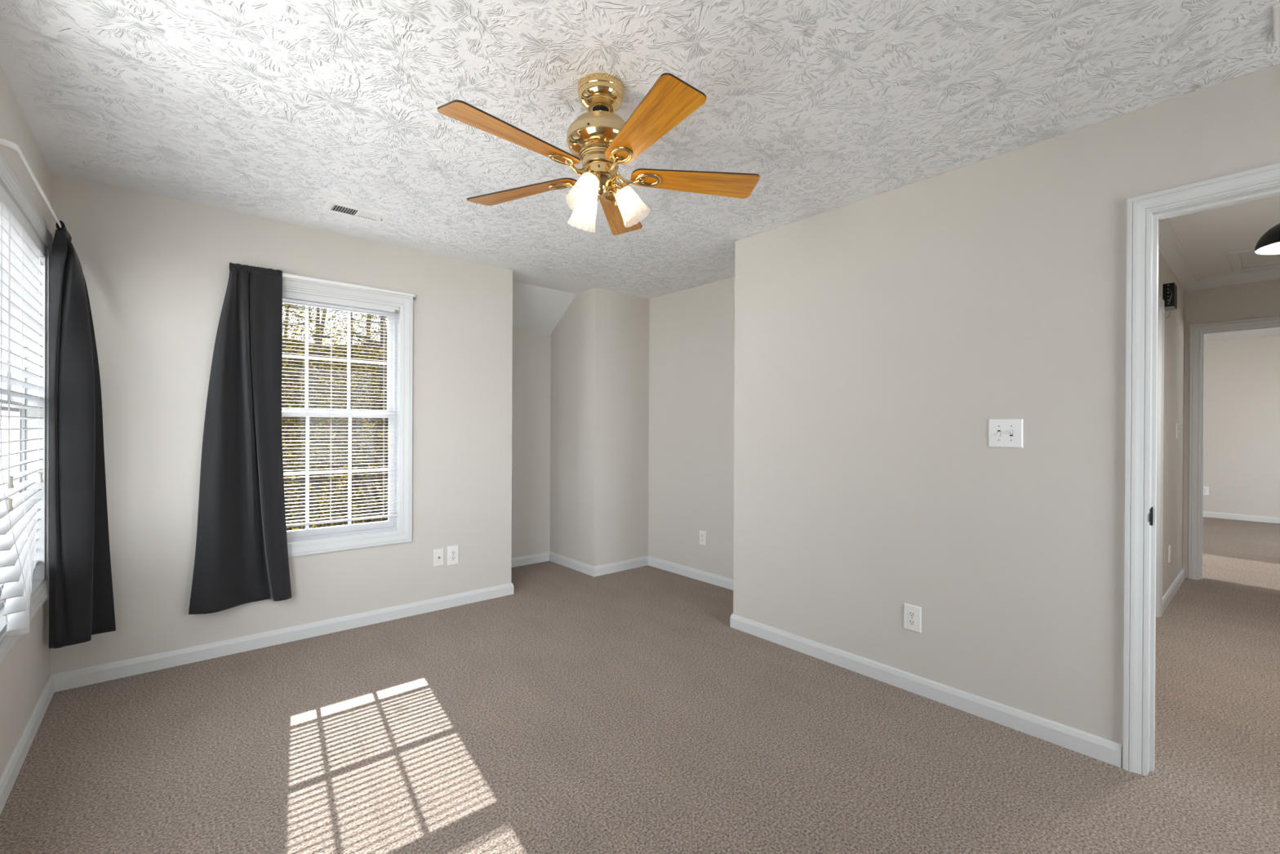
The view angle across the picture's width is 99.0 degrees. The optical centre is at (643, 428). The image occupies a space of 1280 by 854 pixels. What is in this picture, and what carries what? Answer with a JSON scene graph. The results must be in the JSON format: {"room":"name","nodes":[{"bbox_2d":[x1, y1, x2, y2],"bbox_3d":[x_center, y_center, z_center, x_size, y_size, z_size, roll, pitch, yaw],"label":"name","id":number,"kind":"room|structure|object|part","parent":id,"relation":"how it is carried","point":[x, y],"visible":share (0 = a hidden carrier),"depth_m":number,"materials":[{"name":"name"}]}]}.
{"room":"empty bedroom","nodes":[
{"label":"empty bedroom","id":0,"kind":"room"},
{"bbox_2d":[0,66,51,777],"bbox_3d":[-1.109,-0.018,0.535,0.120,2.540,5.520,0,0,-41],"label":"wall","id":1,"kind":"structure","parent":0,"point":[25,669],"depth_m":2.08,"materials":[{"name":"grey paint"}]},
{"bbox_2d":[0,152,53,662],"bbox_3d":[-2.428,-0.066,2.052,0.167,1.628,1.078,0,0,-41],"label":"window","id":2,"kind":"structure","parent":1,"relation":"in","point":[9,183],"depth_m":2.42,"materials":[{"name":"white paint"}]},
{"bbox_2d":[0,410,0,520],"bbox_3d":[-2.442,0.269,2.042,0.006,0.682,0.836,0,0,-41],"label":"grille","id":3,"kind":"object","parent":2,"relation":"attached to","point":[0,411],"depth_m":2.15,"materials":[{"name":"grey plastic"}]},
{"bbox_3d":[-2.465,-0.434,2.018,0.028,0.708,0.896,0,0,-41],"label":"sash","id":4,"kind":"part","parent":2,"relation":"part of","materials":[{"name":"grey plastic"}]},
{"bbox_3d":[-2.442,0.268,2.042,0.028,0.764,0.896,0,0,-41],"label":"sash","id":5,"kind":"part","parent":2,"relation":"part of","materials":[{"name":"grey plastic"}]},
{"bbox_3d":[-2.453,-0.066,2.030,0.096,1.474,0.924,0,0,-41],"label":"frame","id":6,"kind":"part","parent":2,"relation":"part of","materials":[{"name":"grey plastic"}]},
{"bbox_2d":[0,186,46,636],"bbox_3d":[-2.373,-0.066,2.098,0.143,1.472,0.916,0,0,-41],"label":"window blind","id":7,"kind":"object","parent":2,"relation":"attached to","point":[20,246],"visible":1,"depth_m":2.07,"materials":[{"name":"white"}]},
{"bbox_3d":[-2.179,-0.259,1.876,0.002,0.995,0.002,0,0,-41],"label":"pull cord","id":8,"kind":"part","parent":7,"relation":"part of","materials":[{"name":"white plastic"}]},
{"bbox_3d":[-2.196,-0.296,1.893,0.002,0.920,0.002,0,0,-41],"label":"pull cord","id":9,"kind":"part","parent":7,"relation":"part of","materials":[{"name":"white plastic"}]},
{"bbox_3d":[-2.153,-0.053,1.840,0.120,1.414,0.002,0,0,-41],"label":"ladder cord","id":10,"kind":"part","parent":7,"relation":"part of","materials":[{"name":"white plastic"}]},
{"bbox_3d":[-2.390,-0.065,2.084,0.079,1.393,0.002,0,0,-41],"label":"ladder cord","id":11,"kind":"part","parent":7,"relation":"part of","materials":[{"name":"white plastic"}]},
{"bbox_3d":[-2.380,0.628,2.096,0.925,0.085,0.060,0,0,43],"label":"rail","id":12,"kind":"part","parent":7,"relation":"part of","materials":[{"name":"white"}]},
{"bbox_3d":[-2.619,-0.082,2.323,0.063,1.362,0.002,0,0,-41],"label":"ladder cord","id":13,"kind":"part","parent":7,"relation":"part of","materials":[{"name":"white plastic"}]},
{"bbox_3d":[-2.566,-0.287,2.321,0.002,0.945,0.002,0,0,-41],"label":"pull cord","id":14,"kind":"part","parent":7,"relation":"part of","materials":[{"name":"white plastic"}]},
{"bbox_2d":[0,674,54,814],"bbox_3d":[-1.058,1.211,0.575,0.014,0.083,5.300,0,0,-41],"label":"baseboard","id":15,"kind":"structure","parent":1,"relation":"attached to","point":[8,777],"depth_m":2.06,"materials":[{"name":"white paint"}]},
{"bbox_2d":[0,137,62,237],"bbox_3d":[-2.352,-0.883,2.119,0.064,0.036,1.172,0,0,-41],"label":"curtain rod","id":16,"kind":"object","parent":1,"relation":"attached to","point":[3,142],"visible":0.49,"depth_m":1.86,"materials":[{"name":"white plastic"}]},
{"bbox_3d":[-2.592,-0.887,2.399,0.060,0.017,0.429,0,0,-41],"label":"rod","id":17,"kind":"part","parent":16,"relation":"part of","materials":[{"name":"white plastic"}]},
{"bbox_2d":[48,220,115,648],"bbox_3d":[-2.617,0.031,2.503,0.166,1.883,0.257,0,0,-3],"label":"curtain","id":18,"kind":"object","parent":16,"relation":"hanging from","point":[82,605],"visible":0.96,"depth_m":2.47,"materials":[{"name":"grey fabric"}]},
{"bbox_2d":[50,173,512,674],"bbox_3d":[-1.931,-0.029,3.393,2.371,2.540,0.120,0,0,-41],"label":"wall","id":19,"kind":"structure","parent":0,"point":[156,268],"depth_m":2.97,"materials":[{"name":"grey paint"}]},
{"bbox_2d":[52,582,513,692],"bbox_3d":[-1.905,1.200,3.369,2.385,0.083,0.064,0,0,-41],"label":"baseboard","id":20,"kind":"structure","parent":19,"relation":"attached to","point":[86,676],"depth_m":3.09,"materials":[{"name":"white paint"}]},
{"bbox_2d":[281,276,413,557],"bbox_3d":[-1.946,-0.067,3.388,0.940,1.628,0.167,0,0,-41],"label":"window","id":21,"kind":"structure","parent":19,"relation":"in","point":[307,541],"depth_m":3.54,"materials":[{"name":"white paint"}]},
{"bbox_2d":[282,305,387,408],"bbox_3d":[-1.978,-0.437,3.426,0.698,0.632,0.006,0,0,-41],"label":"grille","id":22,"kind":"object","parent":21,"relation":"attached to","point":[306,367],"depth_m":3.49,"materials":[{"name":"white plastic"}]},
{"bbox_2d":[283,417,388,528],"bbox_3d":[-1.959,0.268,3.402,0.698,0.682,0.006,0,0,-41],"label":"grille","id":23,"kind":"object","parent":21,"relation":"attached to","point":[307,421],"depth_m":3.47,"materials":[{"name":"white plastic"}]},
{"bbox_3d":[-1.978,-0.435,3.426,0.758,0.708,0.028,0,0,-41],"label":"sash","id":24,"kind":"part","parent":21,"relation":"part of","materials":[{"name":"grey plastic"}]},
{"bbox_3d":[-1.959,0.267,3.402,0.758,0.764,0.028,0,0,-41],"label":"sash","id":25,"kind":"part","parent":21,"relation":"part of","materials":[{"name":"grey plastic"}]},
{"bbox_2d":[281,290,399,527],"bbox_3d":[-1.920,-0.114,3.358,0.780,1.380,0.044,0,0,-41],"label":"window blind","id":26,"kind":"object","parent":21,"relation":"attached to","point":[286,295],"visible":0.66,"depth_m":3.39,"materials":[{"name":"white"}]},
{"bbox_3d":[-1.922,-0.098,3.361,0.001,1.335,0.029,0,0,-41],"label":"ladder cord","id":27,"kind":"part","parent":26,"relation":"part of","materials":[{"name":"white plastic"}]},
{"bbox_3d":[-1.925,0.569,3.362,0.780,0.014,0.024,0,0,-41],"label":"rail","id":28,"kind":"part","parent":26,"relation":"part of","materials":[{"name":"white"}]},
{"bbox_3d":[-1.692,-0.098,3.559,0.001,1.335,0.029,0,0,-41],"label":"ladder cord","id":29,"kind":"part","parent":26,"relation":"part of","materials":[{"name":"white plastic"}]},
{"bbox_3d":[-1.968,-0.067,3.414,0.786,1.474,0.096,0,0,-41],"label":"frame","id":30,"kind":"part","parent":21,"relation":"part of","materials":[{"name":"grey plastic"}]},
{"bbox_2d":[282,272,415,300],"bbox_3d":[-1.883,-0.879,3.313,0.980,0.036,0.054,0,0,-41],"label":"curtain rod","id":31,"kind":"object","parent":19,"relation":"attached to","point":[287,275],"visible":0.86,"depth_m":3.33,"materials":[{"name":"white plastic"}]},
{"bbox_2d":[188,262,291,614],"bbox_3d":[-2.190,0.029,2.987,0.456,1.873,0.102,0,0,-41],"label":"curtain","id":32,"kind":"object","parent":31,"relation":"hanging from","point":[241,557],"visible":1,"depth_m":3.00,"materials":[{"name":"grey fabric"}]},
{"bbox_3d":[-1.992,-0.882,3.216,0.684,0.021,0.050,0,0,-41],"label":"rod","id":33,"kind":"part","parent":31,"relation":"part of","materials":[{"name":"white plastic"}]},
{"bbox_3d":[-1.625,-0.881,3.534,0.296,0.017,0.050,0,0,-41],"label":"rod","id":34,"kind":"part","parent":31,"relation":"part of","materials":[{"name":"white plastic"}]},
{"bbox_2d":[433,547,444,566],"bbox_3d":[-1.408,0.884,3.761,0.070,0.120,0.016,0,0,-41],"label":"cable plate","id":35,"kind":"object","parent":19,"relation":"attached to","point":[438,553],"visible":1,"depth_m":3.76,"materials":[{"name":"white plastic"}]},
{"bbox_2d":[447,545,458,565],"bbox_3d":[-1.335,0.885,3.829,0.078,0.134,0.008,0,0,-41],"label":"wall outlet","id":36,"kind":"object","parent":19,"relation":"attached to","point":[452,551],"visible":1,"depth_m":3.83,"materials":[{"name":"white plastic"}]},
{"bbox_2d":[511,328,551,557],"bbox_3d":[-1.215,0.116,4.965,0.769,2.250,0.120,0,0,-41],"label":"wall","id":37,"kind":"structure","parent":0,"point":[531,350],"depth_m":5.04,"materials":[{"name":"grey paint"}]},
{"bbox_2d":[511,551,594,576],"bbox_3d":[-0.941,1.201,4.644,0.769,0.083,0.735,0,0,-41],"label":"baseboard","id":38,"kind":"structure","parent":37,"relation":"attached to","point":[588,569],"depth_m":4.96,"materials":[{"name":"white paint"}]},
{"bbox_2d":[512,281,576,333],"bbox_3d":[-1.027,-1.107,4.752,0.769,0.422,0.436,0,0,-41],"label":"ceiling","id":39,"kind":"structure","parent":0,"point":[535,308],"depth_m":4.81,"materials":[{"name":"white paint"}]},
{"bbox_2d":[550,287,649,566],"bbox_3d":[-0.413,-0.026,5.180,0.725,2.540,0.841,0,0,-41],"label":"wall","id":40,"kind":"structure","parent":0,"point":[599,392],"depth_m":4.83,"materials":[{"name":"grey paint"}]},
{"bbox_2d":[0,516,1279,853],"bbox_3d":[3.468,1.325,4.366,12.060,0.120,7.161,0,0,-41],"label":"floor","id":41,"kind":"structure","parent":0,"point":[571,711],"depth_m":2.14,"materials":[{"name":"beige carpet"}]},
{"bbox_2d":[0,0,1279,298],"bbox_3d":[0.303,-1.244,1.861,3.985,0.120,5.692,0,0,-41],"label":"ceiling","id":42,"kind":"structure","parent":0,"point":[278,110],"depth_m":1.93,"materials":[{"name":"white paint"}]},
{"bbox_2d":[321,199,391,223],"bbox_3d":[-1.579,-1.187,3.013,0.313,0.018,0.167,0,0,-41],"label":"ceiling vent","id":43,"kind":"object","parent":42,"relation":"in","point":[331,206],"visible":1,"depth_m":3.00,"materials":[{"name":"white plastic"}]},
{"bbox_2d":[437,72,759,235],"bbox_3d":[-0.164,-0.949,1.875,1.074,0.475,1.097,0,0,-41],"label":"ceiling fan","id":44,"kind":"object","parent":42,"relation":"hanging from","point":[599,138],"visible":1,"depth_m":1.83,"materials":[{"name":"gold metal"}]},
{"bbox_3d":[-0.384,-0.887,1.660,0.138,0.006,0.455,16,11,43],"label":"fan blade","id":45,"kind":"part","parent":44,"relation":"part of","materials":[{"name":"brown wood"}]},
{"bbox_3d":[-0.452,-0.888,2.049,0.455,0.006,0.138,0,12,26],"label":"fan blade","id":46,"kind":"part","parent":44,"relation":"part of","materials":[{"name":"brown wood"}]},
{"bbox_3d":[-0.217,-0.782,1.992,0.107,0.140,0.129,0,0,-41],"label":"lamp shade","id":47,"kind":"part","parent":44,"relation":"part of","materials":[{"name":"white glass"}]},
{"bbox_3d":[-0.192,-0.781,1.793,0.126,0.140,0.106,0,0,-41],"label":"lamp shade","id":48,"kind":"part","parent":44,"relation":"part of","materials":[{"name":"white glass"}]},
{"bbox_3d":[-0.186,-0.806,1.815,0.057,0.072,0.047,0,0,-41],"label":"bulb","id":49,"kind":"part","parent":44,"relation":"part of","materials":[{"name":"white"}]},
{"bbox_3d":[-0.095,-0.851,1.908,0.041,0.030,0.021,0,0,-7],"label":"light arm","id":50,"kind":"part","parent":44,"relation":"part of","materials":[{"name":"gold metal"}]},
{"bbox_3d":[-0.096,-0.817,1.883,0.009,0.099,0.008,0,0,-41],"label":"pull chain","id":51,"kind":"part","parent":44,"relation":"part of","materials":[{"name":"gold metal"}]},
{"bbox_3d":[-0.104,-0.887,2.233,0.138,0.006,0.455,-11,-2,8],"label":"fan blade","id":52,"kind":"part","parent":44,"relation":"part of","materials":[{"name":"brown wood"}]},
{"bbox_3d":[-0.035,-0.781,1.912,0.122,0.140,0.112,0,0,-41],"label":"lamp shade","id":53,"kind":"part","parent":44,"relation":"part of","materials":[{"name":"white glass"}]},
{"bbox_3d":[0.006,-0.885,1.605,0.138,0.006,0.455,13,-6,-27],"label":"fan blade","id":54,"kind":"part","parent":44,"relation":"part of","materials":[{"name":"brown wood"}]},
{"bbox_3d":[0.179,-0.885,1.959,0.455,0.006,0.138,0,-11,-10],"label":"fan blade","id":55,"kind":"part","parent":44,"relation":"part of","materials":[{"name":"brown wood"}]},
{"bbox_2d":[1273,3,1279,41],"bbox_3d":[1.928,-1.166,1.468,0.208,0.018,0.313,0,0,-41],"label":"ceiling vent","id":56,"kind":"object","parent":42,"relation":"in","point":[1276,7],"visible":1,"depth_m":1.57,"materials":[{"name":"white plastic"}]},
{"bbox_2d":[648,276,734,578],"bbox_3d":[0.626,-0.019,4.439,0.120,2.540,1.640,0,0,-41],"label":"wall","id":57,"kind":"structure","parent":0,"point":[691,331],"depth_m":4.60,"materials":[{"name":"grey paint"}]},
{"bbox_2d":[699,529,706,545],"bbox_3d":[0.483,0.896,4.505,0.008,0.116,0.072,0,0,-41],"label":"wall outlet","id":58,"kind":"object","parent":57,"relation":"attached to","point":[702,533],"visible":1,"depth_m":4.50,"materials":[{"name":"white plastic"}]},
{"bbox_2d":[733,63,1279,766],"bbox_3d":[2.086,-0.051,2.274,0.741,2.630,3.776,0,0,-41],"label":"wall","id":59,"kind":"structure","parent":0,"point":[878,339],"depth_m":2.44,"materials":[{"name":"grey paint"}]},
{"bbox_2d":[594,555,1122,768],"bbox_3d":[0.909,1.213,3.531,0.635,0.083,3.397,0,0,-41],"label":"baseboard","id":60,"kind":"structure","parent":59,"relation":"attached to","point":[1085,743],"depth_m":2.61,"materials":[{"name":"white paint"}]},
{"bbox_2d":[903,603,921,632],"bbox_3d":[1.287,0.907,2.623,0.008,0.122,0.080,0,0,-41],"label":"wall outlet","id":61,"kind":"object","parent":59,"relation":"attached to","point":[912,614],"visible":1,"depth_m":2.62,"materials":[{"name":"white plastic"}]},
{"bbox_2d":[908,618,915,625],"bbox_3d":[1.285,0.926,2.621,0.002,0.025,0.034,0,0,-41],"label":"receptacle","id":62,"kind":"object","parent":61,"relation":"attached to","point":[911,621],"depth_m":2.62,"materials":[{"name":"white"}]},
{"bbox_2d":[908,610,915,617],"bbox_3d":[1.285,0.887,2.621,0.002,0.025,0.034,0,0,-41],"label":"receptacle","id":63,"kind":"object","parent":61,"relation":"attached to","point":[911,613],"depth_m":2.62,"materials":[{"name":"white"}]},
{"bbox_2d":[988,418,1022,448],"bbox_3d":[1.538,0.018,2.329,0.016,0.122,0.127,0,0,-41],"label":"light switch","id":64,"kind":"object","parent":59,"relation":"attached to","point":[1002,433],"visible":1,"depth_m":2.33,"materials":[{"name":"white plastic"}]},
{"bbox_2d":[1122,162,1279,775],"bbox_3d":[2.127,0.206,1.748,0.150,2.118,0.878,0,0,-41],"label":"door frame","id":65,"kind":"structure","parent":59,"relation":"in","point":[1144,212],"depth_m":2.00,"materials":[{"name":"white paint"}]},
{"bbox_3d":[1.856,0.321,2.002,0.050,0.068,0.005,0,0,-40],"label":"strike plate","id":66,"kind":"part","parent":65,"relation":"part of","materials":[{"name":"black metal"}]},
{"bbox_2d":[1158,251,1185,596],"bbox_3d":[3.163,-0.024,3.498,3.740,2.580,0.120,0,0,-41],"label":"wall","id":67,"kind":"structure","parent":0,"point":[1174,325],"depth_m":4.19,"materials":[{"name":"grey paint"}]},
{"bbox_2d":[1155,294,1164,617],"bbox_3d":[3.145,0.197,3.484,0.875,2.138,0.154,0,0,-41],"label":"door","id":68,"kind":"structure","parent":67,"relation":"in","point":[1161,301],"depth_m":3.68,"materials":[{"name":"white paint"}]},
{"bbox_2d":[1161,282,1177,318],"bbox_3d":[3.619,-0.881,3.766,0.175,0.228,0.062,0,0,-41],"label":"door chime","id":69,"kind":"object","parent":67,"relation":"attached to","point":[1169,291],"visible":0.96,"depth_m":3.72,"materials":[{"name":"black metal"}]},
{"bbox_2d":[1168,545,1170,562],"bbox_3d":[3.912,0.928,4.067,0.075,0.120,0.008,0,0,-41],"label":"wall outlet","id":70,"kind":"object","parent":67,"relation":"attached to","point":[1169,547],"visible":1,"depth_m":4.04,"materials":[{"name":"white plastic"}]},
{"bbox_2d":[1162,567,1185,613],"bbox_3d":[4.074,1.227,4.205,1.433,0.083,0.014,0,0,-41],"label":"baseboard","id":71,"kind":"structure","parent":67,"relation":"attached to","point":[1170,593],"depth_m":4.14,"materials":[{"name":"white paint"}]},
{"bbox_2d":[1176,422,1179,438],"bbox_3d":[4.229,0.011,4.330,0.075,0.122,0.016,0,0,-41],"label":"light switch","id":72,"kind":"object","parent":67,"relation":"attached to","point":[1177,430],"visible":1,"depth_m":4.32,"materials":[{"name":"white plastic"}]},
{"bbox_3d":[4.226,0.011,4.333,0.075,0.122,0.006,0,0,-41],"label":"plate","id":73,"kind":"part","parent":72,"relation":"part of","materials":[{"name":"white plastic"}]},
{"bbox_2d":[1158,217,1279,291],"bbox_3d":[3.601,-1.218,2.996,3.740,0.085,1.200,0,0,-41],"label":"trim","id":74,"kind":"structure","parent":67,"relation":"attached to","point":[1170,247],"depth_m":4.27,"materials":[{"name":"white paint"}]},
{"bbox_2d":[1168,195,1279,342],"bbox_3d":[5.314,-1.317,4.806,8.700,0.120,5.440,0,0,-41],"label":"ceiling","id":75,"kind":"structure","parent":0,"point":[1206,237],"depth_m":3.53,"materials":[{"name":"white paint"}]},
{"bbox_2d":[1226,247,1279,272],"bbox_3d":[4.636,-1.249,3.863,0.700,0.018,0.680,0,0,-41],"label":"attic hatch","id":76,"kind":"object","parent":75,"relation":"attached to","point":[1251,260],"visible":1,"depth_m":4.04,"materials":[{"name":"white paint"}]},
{"bbox_3d":[4.636,-1.253,3.863,0.560,0.010,0.540,0,0,-41],"label":"panel","id":77,"kind":"part","parent":76,"relation":"part of","materials":[{"name":"white paint"}]},
{"bbox_2d":[1254,223,1279,254],"bbox_3d":[3.142,-1.069,2.594,0.326,0.386,0.326,0,0,-41],"label":"pendant lamp","id":78,"kind":"object","parent":75,"relation":"hanging from","point":[1268,243],"visible":1,"depth_m":2.64,"materials":[{"name":"black metal"}]},
{"bbox_2d":[1257,242,1279,253],"bbox_3d":[3.141,-0.885,2.594,0.314,0.010,0.314,0,0,-41],"label":"diffuser","id":79,"kind":"object","parent":78,"relation":"attached to","point":[1262,247],"depth_m":2.67,"materials":[{"name":"white"}]},
{"bbox_2d":[1182,279,1279,577],"bbox_3d":[4.892,-0.028,4.450,0.120,2.600,5.440,0,0,-41],"label":"wall","id":80,"kind":"structure","parent":0,"point":[1258,300],"depth_m":4.54,"materials":[{"name":"grey paint"}]},
{"bbox_2d":[1187,315,1279,579],"bbox_3d":[4.970,0.196,4.358,0.154,2.153,0.877,0,0,-41],"label":"door frame","id":81,"kind":"structure","parent":80,"relation":"in","point":[1197,331],"depth_m":4.61,"materials":[{"name":"white paint"}]},
{"bbox_2d":[1202,335,1279,517],"bbox_3d":[8.555,-0.018,7.613,0.120,2.600,5.440,0,0,-41],"label":"wall","id":82,"kind":"structure","parent":0,"point":[1242,399],"depth_m":7.69,"materials":[{"name":"grey paint"}]},
{"bbox_2d":[1203,486,1208,494],"bbox_3d":[8.165,0.897,7.964,0.008,0.122,0.085,0,0,-41],"label":"wall outlet","id":83,"kind":"object","parent":82,"relation":"attached to","point":[1206,489],"visible":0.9,"depth_m":7.95,"materials":[{"name":"white plastic"}]},
{"bbox_2d":[1202,511,1279,523],"bbox_3d":[8.498,1.240,7.573,0.014,0.083,5.200,0,0,-41],"label":"baseboard","id":84,"kind":"structure","parent":82,"relation":"attached to","point":[1205,513],"depth_m":7.68,"materials":[{"name":"white paint"}]},
{"label":"outside","id":85,"kind":"structure","parent":0,"visible":0},
{"bbox_2d":[281,338,387,530],"bbox_3d":[-13.889,-1.280,22.312,49.000,10.931,42.000,0,0,-41],"label":"ground","id":86,"kind":"structure","parent":85,"point":[339,375],"depth_m":22.70,"materials":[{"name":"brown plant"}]},
{"bbox_2d":[281,304,310,399],"bbox_3d":[-14.769,-3.029,21.061,3.900,8.380,3.996,0,0,-41],"label":"tree","id":87,"kind":"object","parent":86,"relation":"on","point":[286,304],"visible":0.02,"depth_m":21.15,"materials":[{"name":"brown plant"}]},
{"bbox_2d":[281,303,331,407],"bbox_3d":[-15.219,-4.067,23.518,4.343,9.509,3.956,0,0,-41],"label":"tree","id":88,"kind":"object","parent":86,"relation":"on","point":[286,304],"visible":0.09,"depth_m":23.52,"materials":[{"name":"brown plant"}]},
{"bbox_2d":[281,305,334,464],"bbox_3d":[-11.047,-2.259,16.026,3.482,9.820,4.080,0,0,-41],"label":"tree","id":89,"kind":"object","parent":86,"relation":"on","point":[295,305],"visible":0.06,"depth_m":15.93,"materials":[{"name":"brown plant"}]},
{"bbox_2d":[281,306,335,501],"bbox_3d":[-9.689,-1.550,13.457,3.759,9.575,3.735,0,0,31],"label":"tree","id":90,"kind":"object","parent":86,"relation":"on","point":[291,306],"visible":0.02,"depth_m":13.91,"materials":[{"name":"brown plant"}]},
{"bbox_2d":[282,309,342,502],"bbox_3d":[-9.488,-1.163,13.439,3.801,8.778,3.684,0,0,-12],"label":"tree","id":91,"kind":"object","parent":86,"relation":"on","point":[282,309],"visible":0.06,"depth_m":13.93,"materials":[{"name":"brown plant"}]},
{"bbox_2d":[282,303,364,488],"bbox_3d":[-11.212,-2.510,18.110,3.684,9.484,3.577,0,0,-7],"label":"tree","id":92,"kind":"object","parent":86,"relation":"on","point":[302,366],"visible":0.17,"depth_m":17.90,"materials":[{"name":"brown plant"}]},
{"bbox_2d":[281,305,386,528],"bbox_3d":[-7.673,-0.346,13.180,3.918,7.991,3.566,0,0,25],"label":"tree","id":93,"kind":"object","parent":86,"relation":"on","point":[313,440],"visible":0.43,"depth_m":12.76,"materials":[{"name":"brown plant"}]},
{"bbox_2d":[281,303,386,529],"bbox_3d":[-5.657,0.607,8.587,3.547,7.422,3.360,0,0,-26],"label":"tree","id":94,"kind":"object","parent":86,"relation":"on","point":[288,370],"visible":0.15,"depth_m":8.67,"materials":[{"name":"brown plant"}]},
{"bbox_2d":[281,304,387,528],"bbox_3d":[-6.534,-0.066,10.779,3.759,8.440,3.489,0,0,-41],"label":"tree","id":95,"kind":"object","parent":86,"relation":"on","point":[315,372],"visible":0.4,"depth_m":10.78,"materials":[{"name":"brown plant"}]},
{"bbox_2d":[281,311,387,524],"bbox_3d":[-6.956,-0.575,13.402,3.821,8.325,3.842,0,0,30],"label":"tree","id":96,"kind":"object","parent":86,"relation":"on","point":[361,387],"visible":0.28,"depth_m":13.53,"materials":[{"name":"grey plant"}]},
{"bbox_2d":[285,303,387,528],"bbox_3d":[-4.652,0.707,9.271,3.602,7.234,3.298,0,0,-9],"label":"tree","id":97,"kind":"object","parent":86,"relation":"on","point":[375,427],"visible":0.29,"depth_m":9.19,"materials":[{"name":"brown plant"}]},
{"bbox_2d":[292,309,384,452],"bbox_3d":[-12.097,-3.688,22.766,4.556,9.934,4.335,0,0,-41],"label":"tree","id":98,"kind":"object","parent":86,"relation":"on","point":[346,421],"visible":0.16,"depth_m":22.66,"materials":[{"name":"grey plant"}]},
{"bbox_2d":[314,311,386,463],"bbox_3d":[-10.912,-3.128,21.576,4.296,9.518,4.668,0,0,-41],"label":"tree","id":99,"kind":"object","parent":86,"relation":"on","point":[366,406],"visible":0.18,"depth_m":21.75,"materials":[{"name":"grey plant"}]},
{"bbox_2d":[321,312,387,507],"bbox_3d":[-8.350,-1.654,17.573,3.985,8.770,3.748,0,0,2],"label":"tree","id":100,"kind":"object","parent":86,"relation":"on","point":[339,313],"visible":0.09,"depth_m":17.51,"materials":[{"name":"grey plant"}]},
{"bbox_2d":[324,312,388,457],"bbox_3d":[-11.030,-3.464,22.609,3.843,10.064,4.112,0,0,5],"label":"tree","id":101,"kind":"object","parent":86,"relation":"on","point":[385,370],"visible":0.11,"depth_m":22.49,"materials":[{"name":"grey plant"}]},
{"bbox_2d":[332,316,387,522],"bbox_3d":[-4.758,0.272,11.775,3.727,7.932,3.636,0,0,-41],"label":"tree","id":102,"kind":"object","parent":86,"relation":"on","point":[356,317],"visible":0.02,"depth_m":11.27,"materials":[{"name":"grey plant"}]}
]}

